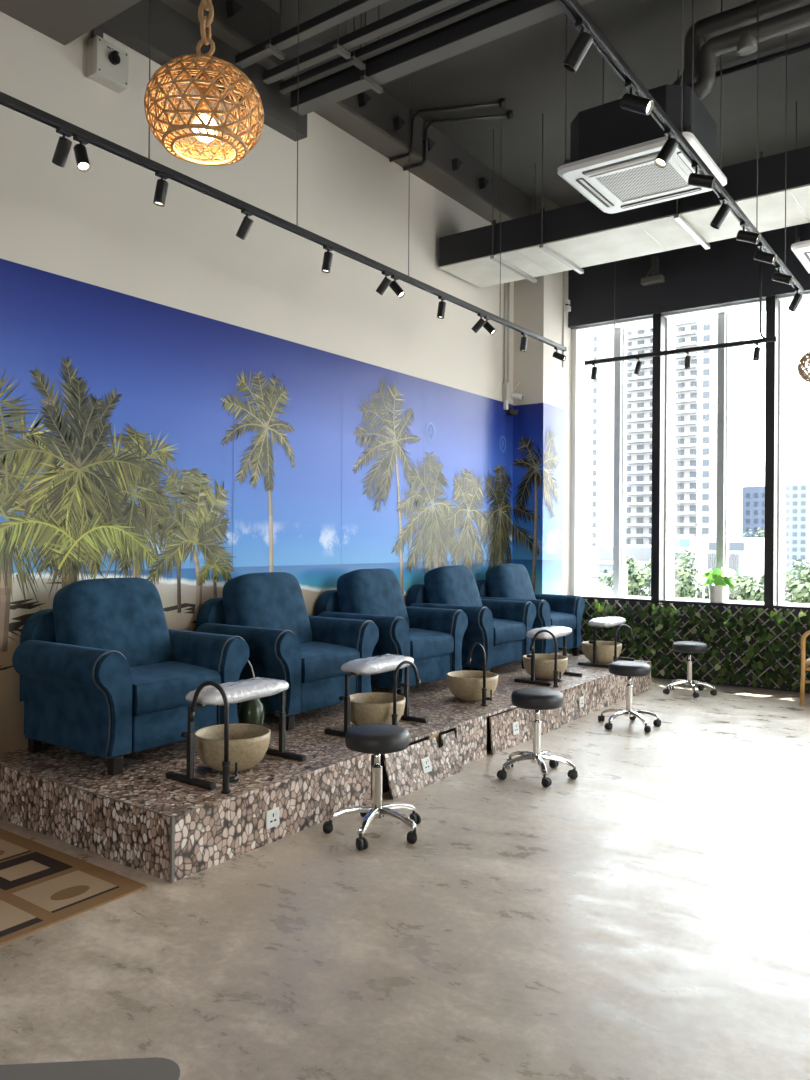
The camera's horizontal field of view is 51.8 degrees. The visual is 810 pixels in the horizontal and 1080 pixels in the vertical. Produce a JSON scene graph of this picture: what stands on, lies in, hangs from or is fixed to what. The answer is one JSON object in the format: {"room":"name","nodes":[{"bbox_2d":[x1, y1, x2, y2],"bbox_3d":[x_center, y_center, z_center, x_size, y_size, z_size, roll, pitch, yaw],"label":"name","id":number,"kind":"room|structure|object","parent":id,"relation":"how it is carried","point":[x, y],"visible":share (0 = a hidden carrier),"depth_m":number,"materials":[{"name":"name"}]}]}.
{"room":"salon","nodes":[
{"label":"salon","id":0,"kind":"room"},
{"bbox_2d":[0,11,513,404],"bbox_3d":[-2.317,-1.098,4.817,0.200,5.580,14.100,0,0,36],"label":"wall","id":1,"kind":"structure","parent":0,"point":[101,226],"depth_m":6.21,"materials":[{"name":"beige paint"}]},
{"bbox_2d":[0,0,140,44],"bbox_3d":[1.197,-3.409,1.293,9.600,0.920,2.260,0,0,36],"label":"trim","id":2,"kind":"structure","parent":1,"relation":"attached to","point":[63,21],"depth_m":4.71,"materials":[{"name":"grey paint"}]},
{"bbox_2d":[87,26,128,92],"bbox_3d":[-1.832,-3.019,5.183,0.142,0.355,0.230,0,0,36],"label":"switch","id":3,"kind":"object","parent":1,"relation":"attached to","point":[107,63],"visible":1,"depth_m":5.14,"materials":[{"name":"grey plastic"}]},
{"bbox_2d":[99,0,306,141],"bbox_3d":[-1.397,-3.335,5.796,0.130,0.330,1.980,0,0,36],"label":"ceiling beam","id":4,"kind":"structure","parent":1,"relation":"attached to","point":[173,35],"depth_m":5.54,"materials":[{"name":"grey paint"}]},
{"bbox_2d":[0,258,563,753],"bbox_3d":[-2.260,-0.046,4.411,0.402,3.075,13.520,0,0,36],"label":"wall mural","id":5,"kind":"object","parent":1,"relation":"attached to","point":[188,454],"depth_m":6.02},
{"bbox_2d":[160,0,530,222],"bbox_3d":[-0.295,-3.680,7.229,0.240,0.380,5.630,0,0,36],"label":"beam","id":6,"kind":"structure","parent":1,"relation":"attached to","point":[372,124],"depth_m":7.31,"materials":[{"name":"grey paint"}]},
{"bbox_2d":[225,0,488,188],"bbox_3d":[-0.190,-3.630,7.128,0.070,0.100,3.500,0,0,36],"label":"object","id":7,"kind":"structure","parent":1,"relation":"attached to","point":[232,7],"depth_m":7.27,"materials":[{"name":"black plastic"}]},
{"bbox_2d":[389,98,505,161],"bbox_3d":[0.359,-3.655,7.430,1.067,0.420,0.126,0,0,16],"label":"conduit","id":8,"kind":"object","parent":1,"relation":"attached to","point":[502,102],"visible":0.97,"depth_m":7.41,"materials":[{"name":"black metal"}]},
{"bbox_2d":[403,110,512,170],"bbox_3d":[0.469,-3.654,7.619,1.026,0.420,0.130,0,0,16],"label":"conduit","id":9,"kind":"object","parent":1,"relation":"attached to","point":[509,115],"visible":1,"depth_m":7.60,"materials":[{"name":"black metal"}]},
{"bbox_2d":[502,282,510,409],"bbox_3d":[1.154,-2.471,9.406,0.060,2.010,0.110,0,0,36],"label":"conduit","id":10,"kind":"object","parent":1,"relation":"attached to","point":[506,386],"visible":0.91,"depth_m":9.38,"materials":[{"name":"grey plastic"}]},
{"bbox_2d":[531,195,560,214],"bbox_3d":[1.592,-3.663,9.715,0.400,0.380,0.690,0,0,36],"label":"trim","id":11,"kind":"structure","parent":1,"relation":"attached to","point":[548,204],"depth_m":9.39,"materials":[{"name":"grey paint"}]},
{"bbox_2d":[0,677,809,1079],"bbox_3d":[1.641,1.615,1.950,9.600,0.200,14.100,0,0,36],"label":"floor","id":12,"kind":"structure","parent":0,"point":[644,914],"depth_m":3.18,"materials":[{"name":"concrete"}]},
{"bbox_2d":[0,828,146,945],"bbox_3d":[-2.306,1.485,3.270,1.550,0.009,1.930,0,0,36],"label":"area rug","id":13,"kind":"object","parent":12,"relation":"on","point":[42,886],"visible":1,"depth_m":3.58,"materials":[{"name":"brown carpet"}]},
{"bbox_2d":[0,1057,179,1079],"bbox_3d":[-0.675,1.273,1.426,0.500,0.450,0.500,0,0,-5],"label":"table","id":14,"kind":"object","parent":12,"relation":"on","point":[153,1068],"visible":1,"depth_m":1.65,"materials":[{"name":"grey"}]},
{"bbox_2d":[0,653,650,882],"bbox_3d":[0.118,1.369,6.567,1.718,0.292,6.068,0,0,36],"label":"platform","id":15,"kind":"object","parent":12,"relation":"on","point":[139,818],"visible":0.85,"depth_m":4.42,"materials":[{"name":"brown stone"}]},
{"bbox_2d":[12,577,249,774],"bbox_3d":[-1.590,0.718,4.861,0.887,0.982,1.064,0,0,36],"label":"velvet armchair","id":16,"kind":"object","parent":15,"relation":"on","point":[103,673],"visible":0.97,"depth_m":4.65,"materials":[{"name":"blue fabric"}]},
{"bbox_2d":[53,577,171,666],"bbox_3d":[-1.734,0.533,4.965,0.384,0.615,0.686,0,0,36],"label":"cushion","id":17,"kind":"object","parent":16,"relation":"on","point":[126,616],"depth_m":4.85,"materials":[{"name":"blue fabric"}]},
{"bbox_2d":[129,661,220,715],"bbox_3d":[-1.526,0.829,4.814,0.727,0.187,0.574,0,0,36],"label":"seat cushion","id":18,"kind":"object","parent":16,"relation":"on","point":[158,687],"depth_m":4.61,"materials":[{"name":"blue fabric"}]},
{"bbox_2d":[188,681,238,793],"bbox_3d":[-0.933,0.947,4.054,0.273,0.530,0.078,0,0,24],"label":"tap","id":19,"kind":"object","parent":15,"relation":"on","point":[227,779],"visible":1,"depth_m":4.00,"materials":[{"name":"black metal"}]},
{"bbox_2d":[194,723,270,771],"bbox_3d":[-0.917,1.115,4.435,0.400,0.196,0.400,0,0,36],"label":"bowl","id":20,"kind":"object","parent":15,"relation":"on","point":[248,743],"visible":0.88,"depth_m":4.31,"materials":[{"name":"beige stone"}]},
{"bbox_2d":[166,677,305,789],"bbox_3d":[-0.878,0.980,4.420,0.340,0.466,0.686,0,0,36],"label":"footrest","id":21,"kind":"object","parent":15,"relation":"on","point":[256,687],"visible":0.9,"depth_m":4.30,"materials":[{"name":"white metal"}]},
{"bbox_2d":[238,660,264,725],"bbox_3d":[-0.953,0.967,5.189,0.170,0.494,0.170,0,0,36],"label":"jar","id":22,"kind":"object","parent":15,"relation":"on","point":[251,711],"visible":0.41,"depth_m":5.13,"materials":[{"name":"green ceramic"}]},
{"bbox_2d":[196,572,378,730],"bbox_3d":[-0.843,0.725,5.899,0.887,0.982,1.064,0,0,35],"label":"velvet armchair","id":23,"kind":"object","parent":15,"relation":"on","point":[268,610],"visible":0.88,"depth_m":5.74,"materials":[{"name":"blue fabric"}]},
{"bbox_2d":[222,572,311,643],"bbox_3d":[-0.987,0.540,6.003,0.384,0.615,0.686,0,0,35],"label":"cushion","id":24,"kind":"object","parent":23,"relation":"on","point":[273,600],"depth_m":5.86,"materials":[{"name":"blue fabric"}]},
{"bbox_2d":[300,641,359,682],"bbox_3d":[-0.778,0.836,5.853,0.727,0.187,0.574,0,0,35],"label":"seat cushion","id":25,"kind":"object","parent":23,"relation":"on","point":[321,661],"depth_m":5.67,"materials":[{"name":"blue fabric"}]},
{"bbox_2d":[325,654,427,736],"bbox_3d":[-0.173,0.987,5.416,0.340,0.466,0.665,0,0,36],"label":"footrest","id":26,"kind":"object","parent":15,"relation":"on","point":[374,665],"visible":0.91,"depth_m":5.25,"materials":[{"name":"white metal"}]},
{"bbox_2d":[350,692,405,725],"bbox_3d":[-0.197,1.122,5.420,0.400,0.196,0.400,0,0,36],"label":"bowl","id":27,"kind":"object","parent":15,"relation":"on","point":[369,707],"visible":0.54,"depth_m":5.27,"materials":[{"name":"beige stone"}]},
{"bbox_2d":[315,568,467,695],"bbox_3d":[-0.124,0.731,6.898,0.887,0.982,1.064,0,0,36],"label":"velvet armchair","id":28,"kind":"object","parent":15,"relation":"on","point":[433,637],"visible":0.76,"depth_m":6.77,"materials":[{"name":"blue fabric"}]},
{"bbox_2d":[337,568,409,625],"bbox_3d":[-0.267,0.547,7.004,0.384,0.615,0.686,0,0,36],"label":"cushion","id":29,"kind":"object","parent":28,"relation":"on","point":[375,591],"depth_m":6.84,"materials":[{"name":"blue fabric"}]},
{"bbox_2d":[409,628,453,660],"bbox_3d":[-0.060,0.843,6.850,0.727,0.187,0.574,0,0,36],"label":"seat cushion","id":30,"kind":"object","parent":28,"relation":"on","point":[426,644],"depth_m":6.70,"materials":[{"name":"blue fabric"}]},
{"bbox_2d":[391,660,420,725],"bbox_3d":[0.011,0.993,5.278,0.273,0.456,0.078,0,0,-44],"label":"tap","id":31,"kind":"object","parent":15,"relation":"on","point":[394,715],"visible":0.82,"depth_m":5.22,"materials":[{"name":"black metal"}]},
{"bbox_2d":[406,565,535,671],"bbox_3d":[0.618,0.738,7.928,0.887,0.982,1.064,0,0,36],"label":"velvet armchair","id":32,"kind":"object","parent":15,"relation":"on","point":[501,627],"visible":0.71,"depth_m":7.78,"materials":[{"name":"blue fabric"}]},
{"bbox_2d":[424,565,482,606],"bbox_3d":[0.474,0.554,8.033,0.384,0.615,0.686,0,0,36],"label":"cushion","id":33,"kind":"object","parent":32,"relation":"on","point":[449,585],"depth_m":7.85,"materials":[{"name":"blue fabric"}]},
{"bbox_2d":[493,618,525,645],"bbox_3d":[0.682,0.849,7.882,0.727,0.187,0.574,0,0,36],"label":"seat cushion","id":34,"kind":"object","parent":32,"relation":"on","point":[506,631],"depth_m":7.72,"materials":[{"name":"blue fabric"}]},
{"bbox_2d":[446,670,497,701],"bbox_3d":[0.516,1.128,6.410,0.400,0.196,0.400,0,0,36],"label":"bowl","id":35,"kind":"object","parent":15,"relation":"on","point":[466,685],"visible":0.89,"depth_m":6.28,"materials":[{"name":"beige stone"}]},
{"bbox_2d":[467,643,491,705],"bbox_3d":[0.557,0.998,6.260,0.078,0.456,0.273,0,0,-29],"label":"tap","id":36,"kind":"object","parent":15,"relation":"on","point":[485,698],"visible":1,"depth_m":6.17,"materials":[{"name":"black metal"}]},
{"bbox_2d":[476,563,584,655],"bbox_3d":[1.290,0.745,8.862,0.887,0.982,1.064,0,0,36],"label":"velvet armchair","id":37,"kind":"object","parent":15,"relation":"on","point":[512,581],"visible":0.6,"depth_m":8.77,"materials":[{"name":"blue fabric"}]},
{"bbox_2d":[486,563,535,598],"bbox_3d":[1.146,0.560,8.966,0.384,0.615,0.686,0,0,36],"label":"cushion","id":38,"kind":"object","parent":37,"relation":"on","point":[512,580],"depth_m":8.77,"materials":[{"name":"blue fabric"}]},
{"bbox_2d":[550,611,576,629],"bbox_3d":[1.354,0.856,8.815,0.727,0.187,0.574,0,0,36],"label":"seat cushion","id":39,"kind":"object","parent":37,"relation":"on","point":[558,618],"depth_m":8.70,"materials":[{"name":"blue fabric"}]},
{"bbox_2d":[522,654,567,679],"bbox_3d":[1.246,1.135,7.424,0.400,0.196,0.400,0,0,36],"label":"bowl","id":40,"kind":"object","parent":15,"relation":"on","point":[544,663],"visible":0.78,"depth_m":7.29,"materials":[{"name":"beige stone"}]},
{"bbox_2d":[529,630,561,687],"bbox_3d":[1.186,0.993,7.041,0.273,0.477,0.078,0,0,22],"label":"tap","id":41,"kind":"object","parent":15,"relation":"on","point":[556,680],"visible":1,"depth_m":6.99,"materials":[{"name":"black metal"}]},
{"bbox_2d":[514,625,581,685],"bbox_3d":[1.280,1.000,7.401,0.340,0.466,0.665,0,0,36],"label":"footrest","id":42,"kind":"object","parent":15,"relation":"on","point":[558,631],"visible":0.87,"depth_m":7.21,"materials":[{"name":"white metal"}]},
{"bbox_2d":[582,641,621,662],"bbox_3d":[1.994,1.142,8.463,0.400,0.196,0.400,0,0,36],"label":"bowl","id":43,"kind":"object","parent":15,"relation":"on","point":[605,649],"visible":0.8,"depth_m":8.33,"materials":[{"name":"beige stone"}]},
{"bbox_2d":[578,616,634,667],"bbox_3d":[2.038,1.008,8.420,0.340,0.466,0.652,0,0,36],"label":"footrest","id":44,"kind":"object","parent":15,"relation":"on","point":[607,622],"visible":0.94,"depth_m":8.22,"materials":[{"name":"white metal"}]},
{"bbox_2d":[323,724,420,850],"bbox_3d":[-0.136,1.238,4.286,0.496,0.535,0.507,0,0,36],"label":"stool","id":45,"kind":"object","parent":12,"relation":"on","point":[376,739],"visible":1,"depth_m":4.23,"materials":[{"name":"grey leather"}]},
{"bbox_2d":[497,688,577,787],"bbox_3d":[0.860,1.242,5.361,0.496,0.545,0.507,0,0,16],"label":"stool","id":46,"kind":"object","parent":12,"relation":"on","point":[537,699],"visible":1,"depth_m":5.29,"materials":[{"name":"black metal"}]},
{"bbox_2d":[567,599,681,678],"bbox_3d":[2.451,1.105,9.452,1.366,0.832,0.139,0,0,36],"label":"trellis","id":47,"kind":"object","parent":12,"relation":"on","point":[669,635],"visible":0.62,"depth_m":9.29,"materials":[{"name":"green plant"}]},
{"bbox_2d":[598,661,660,732],"bbox_3d":[1.853,1.266,6.844,0.496,0.516,0.507,0,0,1],"label":"stool","id":48,"kind":"object","parent":12,"relation":"on","point":[630,669],"visible":1,"depth_m":6.78,"materials":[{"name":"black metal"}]},
{"bbox_2d":[663,641,716,697],"bbox_3d":[2.858,1.278,8.343,0.496,0.511,0.507,0,0,26],"label":"stool","id":49,"kind":"object","parent":12,"relation":"on","point":[689,647],"visible":1,"depth_m":8.29,"materials":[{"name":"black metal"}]},
{"bbox_2d":[679,604,809,691],"bbox_3d":[3.584,1.108,8.641,1.452,0.845,0.146,0,0,36],"label":"trellis","id":50,"kind":"object","parent":12,"relation":"on","point":[787,652],"visible":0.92,"depth_m":8.64,"materials":[{"name":"green plant"}]},
{"bbox_2d":[799,631,809,705],"bbox_3d":[4.103,1.094,7.789,0.673,0.898,0.562,0,0,36],"label":"rattan armchair","id":51,"kind":"object","parent":12,"relation":"on","point":[805,663],"visible":1,"depth_m":7.74,"materials":[{"name":"wicker"}]},
{"bbox_2d":[261,0,809,206],"bbox_3d":[1.621,-3.966,1.878,10.000,0.200,14.300,0,0,36],"label":"ceiling","id":52,"kind":"structure","parent":0,"point":[524,67],"depth_m":7.03,"materials":[{"name":"paint"}]},
{"bbox_2d":[144,0,263,165],"bbox_3d":[-0.673,-2.155,2.831,0.396,1.673,0.398,0,0,16],"label":"rattan pendant","id":53,"kind":"object","parent":52,"relation":"hanging from","point":[203,127],"visible":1,"depth_m":2.74,"materials":[{"name":"beige wicker"}]},
{"bbox_2d":[0,0,566,351],"bbox_3d":[-0.583,-2.928,5.552,0.040,1.894,7.720,0,0,36],"label":"track","id":54,"kind":"object","parent":52,"relation":"hanging from","point":[8,101],"visible":0.98,"depth_m":5.04,"materials":[{"name":"black metal"}]},
{"bbox_2d":[52,127,71,167],"bbox_3d":[-1.676,-1.910,4.074,0.124,0.167,0.071,0,0,36],"label":"track spotlight","id":55,"kind":"object","parent":54,"relation":"hanging from","point":[63,147],"visible":1,"depth_m":4.05,"materials":[{"name":"black metal"}]},
{"bbox_2d":[73,135,89,171],"bbox_3d":[-1.597,-1.907,4.127,0.109,0.172,0.076,0,0,36],"label":"track spotlight","id":56,"kind":"object","parent":54,"relation":"hanging from","point":[81,156],"visible":1,"depth_m":4.11,"materials":[{"name":"black metal"}]},
{"bbox_2d":[153,171,168,206],"bbox_3d":[-1.326,-1.904,4.535,0.077,0.172,0.074,0,0,36],"label":"track spotlight","id":57,"kind":"object","parent":54,"relation":"hanging from","point":[161,189],"visible":1,"depth_m":4.51,"materials":[{"name":"black metal"}]},
{"bbox_2d":[236,209,253,239],"bbox_3d":[-0.970,-1.902,5.052,0.120,0.169,0.070,0,0,36],"label":"track spotlight","id":58,"kind":"object","parent":54,"relation":"hanging from","point":[246,224],"visible":1,"depth_m":5.03,"materials":[{"name":"black metal"}]},
{"bbox_2d":[235,0,388,68],"bbox_3d":[2.031,-3.554,3.521,7.850,0.612,0.150,0,0,36],"label":"cable tray","id":59,"kind":"object","parent":52,"relation":"hanging from","point":[349,9],"visible":1,"depth_m":5.44,"materials":[{"name":"grey paint"}]},
{"bbox_2d":[262,0,460,84],"bbox_3d":[2.180,-3.553,3.728,7.850,0.612,0.140,0,0,36],"label":"cable tray","id":60,"kind":"object","parent":52,"relation":"hanging from","point":[418,10],"visible":0.9,"depth_m":5.52,"materials":[{"name":"grey paint"}]},
{"bbox_2d":[279,0,505,93],"bbox_3d":[2.277,-3.552,3.862,7.850,0.612,0.130,0,0,36],"label":"cable tray","id":61,"kind":"object","parent":52,"relation":"hanging from","point":[470,7],"visible":1,"depth_m":5.57,"materials":[{"name":"grey paint"}]},
{"bbox_2d":[290,0,593,115],"bbox_3d":[2.370,-3.513,3.992,7.850,0.687,0.210,0,0,36],"label":"cable tray","id":62,"kind":"object","parent":52,"relation":"hanging from","point":[507,17],"visible":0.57,"depth_m":5.55,"materials":[{"name":"grey paint"}]},
{"bbox_2d":[439,70,809,287],"bbox_3d":[4.070,-3.234,6.056,8.600,1.215,0.890,0,0,36],"label":"air duct","id":63,"kind":"object","parent":52,"relation":"hanging from","point":[577,236],"visible":0.86,"depth_m":7.39,"materials":[{"name":"grey metal"}]},
{"bbox_2d":[558,0,726,213],"bbox_3d":[1.683,-3.188,5.882,0.930,1.341,0.930,0,0,36],"label":"air conditioner","id":64,"kind":"object","parent":52,"relation":"hanging from","point":[614,149],"visible":0.77,"depth_m":5.67,"materials":[{"name":"white plastic"}]},
{"bbox_2d":[596,162,688,201],"bbox_3d":[1.679,-2.527,5.881,0.500,0.002,0.500,0,0,36],"label":"grille","id":65,"kind":"object","parent":64,"relation":"attached to","point":[647,180],"depth_m":5.88,"materials":[{"name":"white plastic"}]},
{"bbox_2d":[672,0,809,85],"bbox_3d":[3.800,-3.261,4.557,5.187,0.826,0.234,0,0,36],"label":"insulated pipe","id":66,"kind":"object","parent":64,"relation":"attached to","point":[746,14],"visible":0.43,"depth_m":5.72,"materials":[{"name":"black metal"}]},
{"bbox_2d":[687,4,809,99],"bbox_3d":[3.811,-3.156,4.465,5.060,0.604,0.187,0,0,36],"label":"insulated pipe","id":67,"kind":"object","parent":64,"relation":"attached to","point":[744,40],"visible":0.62,"depth_m":5.57,"materials":[{"name":"black metal"}]},
{"bbox_2d":[556,0,803,293],"bbox_3d":[1.394,-2.916,4.191,0.040,1.894,6.020,0,0,36],"label":"track","id":68,"kind":"object","parent":52,"relation":"hanging from","point":[572,8],"visible":0.69,"depth_m":4.09,"materials":[{"name":"black metal"}]},
{"bbox_2d":[562,20,592,72],"bbox_3d":[0.666,-1.893,3.215,0.117,0.170,0.074,0,0,36],"label":"track spotlight","id":69,"kind":"object","parent":68,"relation":"hanging from","point":[584,40],"visible":1,"depth_m":3.19,"materials":[{"name":"black metal"}]},
{"bbox_2d":[620,81,653,114],"bbox_3d":[1.002,-1.902,3.610,0.139,0.146,0.072,0,0,36],"label":"track spotlight","id":70,"kind":"object","parent":68,"relation":"attached to","point":[630,102],"visible":1,"depth_m":3.60,"materials":[{"name":"black metal"}]},
{"bbox_2d":[654,129,677,167],"bbox_3d":[1.263,-1.887,4.034,0.116,0.170,0.066,0,0,-16],"label":"track spotlight","id":71,"kind":"object","parent":68,"relation":"hanging from","point":[671,144],"visible":1,"depth_m":4.01,"materials":[{"name":"black metal"}]},
{"bbox_2d":[688,163,715,188],"bbox_3d":[1.555,-1.902,4.376,0.139,0.135,0.072,0,0,29],"label":"track spotlight","id":72,"kind":"object","parent":68,"relation":"attached to","point":[699,180],"visible":1,"depth_m":4.36,"materials":[{"name":"black metal"}]},
{"bbox_2d":[710,196,730,228],"bbox_3d":[1.821,-1.882,4.817,0.114,0.171,0.078,0,0,36],"label":"track spotlight","id":73,"kind":"object","parent":68,"relation":"hanging from","point":[724,209],"visible":1,"depth_m":4.79,"materials":[{"name":"black metal"}]},
{"bbox_2d":[736,222,760,243],"bbox_3d":[2.127,-1.895,5.171,0.140,0.138,0.073,0,0,36],"label":"track spotlight","id":74,"kind":"object","parent":68,"relation":"attached to","point":[742,235],"visible":1,"depth_m":5.16,"materials":[{"name":"black metal"}]},
{"bbox_2d":[754,243,776,263],"bbox_3d":[2.385,-1.892,5.530,0.140,0.141,0.071,0,0,36],"label":"track spotlight","id":75,"kind":"object","parent":68,"relation":"attached to","point":[762,256],"visible":0.97,"depth_m":5.52,"materials":[{"name":"black metal"}]},
{"bbox_2d":[584,152,776,364],"bbox_3d":[2.835,-2.899,8.760,2.000,1.894,0.040,0,0,36],"label":"track","id":76,"kind":"object","parent":52,"relation":"hanging from","point":[763,339],"visible":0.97,"depth_m":8.60,"materials":[{"name":"black metal"}]},
{"bbox_2d":[715,43,809,77],"bbox_3d":[4.927,-3.787,5.104,6.000,0.042,0.044,0,0,36],"label":"conduit","id":77,"kind":"object","parent":52,"relation":"attached to","point":[803,47],"visible":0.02,"depth_m":6.59,"materials":[{"name":"black metal"}]},
{"bbox_2d":[791,101,809,273],"bbox_3d":[3.974,-3.170,7.319,0.930,1.341,0.930,0,0,36],"label":"air conditioner","id":78,"kind":"object","parent":52,"relation":"hanging from","point":[801,249],"visible":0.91,"depth_m":7.28,"materials":[{"name":"grey plastic"}]},
{"bbox_2d":[797,351,809,382],"bbox_3d":[3.506,-2.616,7.003,0.373,2.562,0.373,0,0,-43],"label":"rattan pendant","id":79,"kind":"object","parent":52,"relation":"hanging from","point":[804,359],"visible":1,"depth_m":6.99,"materials":[{"name":"beige wicker"}]},
{"bbox_2d":[513,271,571,653],"bbox_3d":[1.714,-1.162,9.922,0.380,5.380,1.104,0,0,36],"label":"wall column","id":80,"kind":"structure","parent":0,"point":[538,306],"depth_m":9.55,"materials":[{"name":"beige paint"}]},
{"bbox_2d":[568,225,809,328],"bbox_3d":[5.812,-3.162,7.383,9.220,1.330,0.460,0,0,36],"label":"wall","id":81,"kind":"structure","parent":0,"point":[697,277],"depth_m":9.09,"materials":[{"name":"grey paint"}]},
{"bbox_2d":[641,256,664,285],"bbox_3d":[2.744,-2.981,9.232,0.240,0.290,0.120,0,0,36],"label":"bracket","id":82,"kind":"object","parent":81,"relation":"attached to","point":[655,278],"visible":1,"depth_m":9.19,"materials":[{"name":"grey metal"}]},
{"bbox_2d":[651,313,665,600],"bbox_3d":[2.836,-0.925,9.343,0.092,3.200,0.170,0,0,36],"label":"trim","id":83,"kind":"structure","parent":81,"relation":"attached to","point":[659,321],"depth_m":9.28,"materials":[{"name":"black metal"}]},
{"bbox_2d":[613,312,725,600],"bbox_3d":[5.887,-0.900,7.462,8.370,3.172,0.060,0,0,36],"label":"trim","id":84,"kind":"structure","parent":81,"relation":"attached to","point":[721,367],"depth_m":9.19,"materials":[{"name":"grey"}]},
{"bbox_2d":[570,301,786,604],"bbox_3d":[5.675,-0.902,7.540,8.835,3.172,0.380,0,0,36],"label":"curtain","id":85,"kind":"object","parent":81,"relation":"attached to","point":[578,498],"depth_m":9.61,"materials":[{"name":"white fabric"}]},
{"bbox_2d":[572,292,809,336],"bbox_3d":[5.854,-2.490,7.446,9.220,0.017,0.420,0,0,36],"label":"trim","id":86,"kind":"structure","parent":81,"relation":"attached to","point":[753,306],"depth_m":9.29,"materials":[{"name":"white"}]},
{"bbox_2d":[764,295,778,605],"bbox_3d":[3.798,-0.919,8.651,0.092,3.200,0.170,0,0,36],"label":"trim","id":87,"kind":"structure","parent":81,"relation":"attached to","point":[772,303],"depth_m":8.59,"materials":[{"name":"black metal"}]},
{"bbox_2d":[579,600,809,692],"bbox_3d":[5.799,1.238,7.400,9.220,1.030,0.400,0,0,36],"label":"wall","id":88,"kind":"structure","parent":0,"point":[707,678],"depth_m":8.96,"materials":[{"name":"grey paint"}]},
{"bbox_2d":[576,595,809,610],"bbox_3d":[5.717,0.703,7.281,9.220,0.038,0.175,0,0,36],"label":"trim","id":89,"kind":"structure","parent":88,"relation":"on","point":[599,598],"depth_m":9.03,"materials":[{"name":"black metal"}]},
{"bbox_2d":[699,568,735,602],"bbox_3d":[3.344,0.481,8.955,0.387,0.378,0.231,0,0,36],"label":"potted plant","id":90,"kind":"object","parent":89,"relation":"on","point":[716,590],"visible":1,"depth_m":8.89,"materials":[{"name":"green plant"}]},
{"bbox_2d":[582,594,809,605],"bbox_3d":[5.861,0.720,7.482,9.220,0.068,0.320,0,0,36],"label":"trim","id":91,"kind":"structure","parent":88,"relation":"on","point":[797,604],"depth_m":9.38,"materials":[{"name":"white"}]},
{"label":"outside","id":92,"kind":"structure","parent":0,"visible":0},
{"bbox_3d":[58.965,7.442,167.582,340.000,0.500,319.000,0,0,36],"label":"ground","id":93,"kind":"structure","parent":92,"visible":0},
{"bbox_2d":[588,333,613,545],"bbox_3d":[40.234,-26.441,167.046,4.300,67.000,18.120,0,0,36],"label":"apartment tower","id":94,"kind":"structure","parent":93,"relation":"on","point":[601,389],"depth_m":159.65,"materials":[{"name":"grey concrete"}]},
{"bbox_2d":[588,546,650,594],"bbox_3d":[25.469,3.780,91.225,7.600,6.100,10.120,0,0,36],"label":"block","id":95,"kind":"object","parent":93,"relation":"on","point":[600,558],"visible":0.2,"depth_m":88.29,"materials":[{"name":"grey"}]},
{"bbox_2d":[598,556,648,591],"bbox_3d":[17.995,4.006,68.541,4.117,5.484,2.919,0,0,36],"label":"street tree","id":96,"kind":"object","parent":93,"relation":"on","point":[631,563],"visible":0.23,"depth_m":68.39,"materials":[{"name":"green plant"}]},
{"bbox_2d":[608,564,650,596],"bbox_3d":[14.031,4.067,51.415,2.900,5.251,2.839,0,0,36],"label":"street tree","id":97,"kind":"object","parent":93,"relation":"on","point":[635,582],"visible":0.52,"depth_m":50.54,"materials":[{"name":"green plant"}]},
{"bbox_2d":[626,328,652,546],"bbox_3d":[46.248,-18.428,149.617,8.900,51.000,19.300,0,0,36],"label":"apartment tower","id":98,"kind":"structure","parent":93,"relation":"on","point":[639,387],"depth_m":143.18,"materials":[{"name":"grey concrete"}]},
{"bbox_2d":[645,548,698,579],"bbox_3d":[18.502,3.627,58.195,3.794,6.212,3.280,0,0,36],"label":"street tree","id":99,"kind":"object","parent":93,"relation":"on","point":[685,560],"visible":0.14,"depth_m":57.12,"materials":[{"name":"green plant"}]},
{"bbox_2d":[674,566,701,598],"bbox_3d":[16.317,4.067,49.942,2.866,5.277,2.697,0,0,36],"label":"street tree","id":100,"kind":"object","parent":93,"relation":"on","point":[683,587],"visible":0.47,"depth_m":49.54,"materials":[{"name":"green plant"}]},
{"bbox_2d":[674,316,743,536],"bbox_3d":[48.464,-15.935,135.684,7.600,46.000,19.300,0,0,36],"label":"apartment tower","id":101,"kind":"structure","parent":93,"relation":"on","point":[695,508],"depth_m":128.34,"materials":[{"name":"grey concrete"}]},
{"bbox_2d":[674,537,785,598],"bbox_3d":[32.087,3.314,83.983,8.800,7.100,14.150,0,0,36],"label":"building","id":102,"kind":"structure","parent":93,"relation":"on","point":[746,554],"depth_m":77.84,"materials":[{"name":"grey"}]},
{"bbox_2d":[708,574,763,601],"bbox_3d":[19.026,4.345,47.917,2.826,4.754,2.615,0,0,10],"label":"street tree","id":103,"kind":"object","parent":93,"relation":"on","point":[744,590],"visible":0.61,"depth_m":47.24,"materials":[{"name":"green plant"}]},
{"bbox_2d":[742,486,764,537],"bbox_3d":[71.669,-1.517,168.897,10.200,17.600,18.120,0,0,36],"label":"office block","id":104,"kind":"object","parent":93,"relation":"on","point":[753,497],"visible":0.26,"depth_m":161.09,"materials":[{"name":"blue"}]},
{"bbox_2d":[785,478,809,578],"bbox_3d":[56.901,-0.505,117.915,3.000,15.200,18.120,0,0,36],"label":"office block","id":105,"kind":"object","parent":93,"relation":"on","point":[797,490],"visible":0.79,"depth_m":110.53,"materials":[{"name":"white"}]},
{"bbox_2d":[785,559,809,603],"bbox_3d":[22.143,3.885,45.763,3.564,5.708,2.970,0,0,36],"label":"street tree","id":106,"kind":"object","parent":93,"relation":"on","point":[802,581],"visible":0.69,"depth_m":45.58,"materials":[{"name":"green plant"}]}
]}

